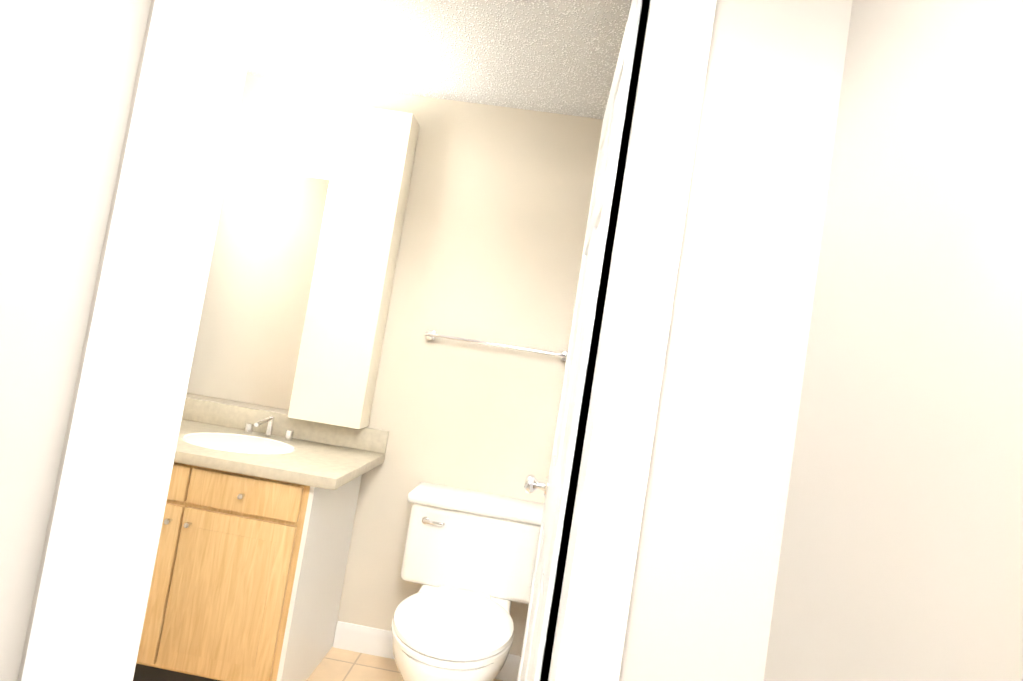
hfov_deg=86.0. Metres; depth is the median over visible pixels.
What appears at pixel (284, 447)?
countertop
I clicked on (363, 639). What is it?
baseboard
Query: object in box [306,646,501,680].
floor
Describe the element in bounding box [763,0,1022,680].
wall
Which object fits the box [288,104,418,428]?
vanity cabinet
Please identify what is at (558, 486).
bathroom door
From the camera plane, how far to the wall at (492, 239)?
2.41 m
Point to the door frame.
(109, 514)
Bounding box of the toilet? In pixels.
[391,482,543,680]
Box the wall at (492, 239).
[186,74,602,655]
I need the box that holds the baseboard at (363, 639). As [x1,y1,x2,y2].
[333,621,520,680]
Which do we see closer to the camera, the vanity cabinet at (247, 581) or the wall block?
the wall block
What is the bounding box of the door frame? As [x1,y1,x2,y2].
[21,0,716,680]
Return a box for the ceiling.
[246,0,631,118]
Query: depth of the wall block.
0.82 m
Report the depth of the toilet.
2.12 m
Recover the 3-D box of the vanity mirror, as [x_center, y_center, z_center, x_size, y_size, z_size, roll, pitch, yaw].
[-1.110,-0.241,2.457,0.515,1.040,0.010,9,-3,4]
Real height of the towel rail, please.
0.044 m
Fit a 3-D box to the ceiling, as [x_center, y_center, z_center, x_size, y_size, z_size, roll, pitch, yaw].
[-1.839,-1.542,-0.579,7.540,0.120,7.740,9,-3,4]
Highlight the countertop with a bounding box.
[174,397,388,489]
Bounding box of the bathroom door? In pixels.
[517,0,649,680]
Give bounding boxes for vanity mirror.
[187,166,329,409]
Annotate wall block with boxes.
[0,0,150,680]
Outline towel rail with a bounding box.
[425,330,567,361]
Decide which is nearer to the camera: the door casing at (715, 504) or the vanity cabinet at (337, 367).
the door casing at (715, 504)
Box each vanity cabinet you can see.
[133,462,361,680]
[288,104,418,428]
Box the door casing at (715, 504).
[17,0,852,680]

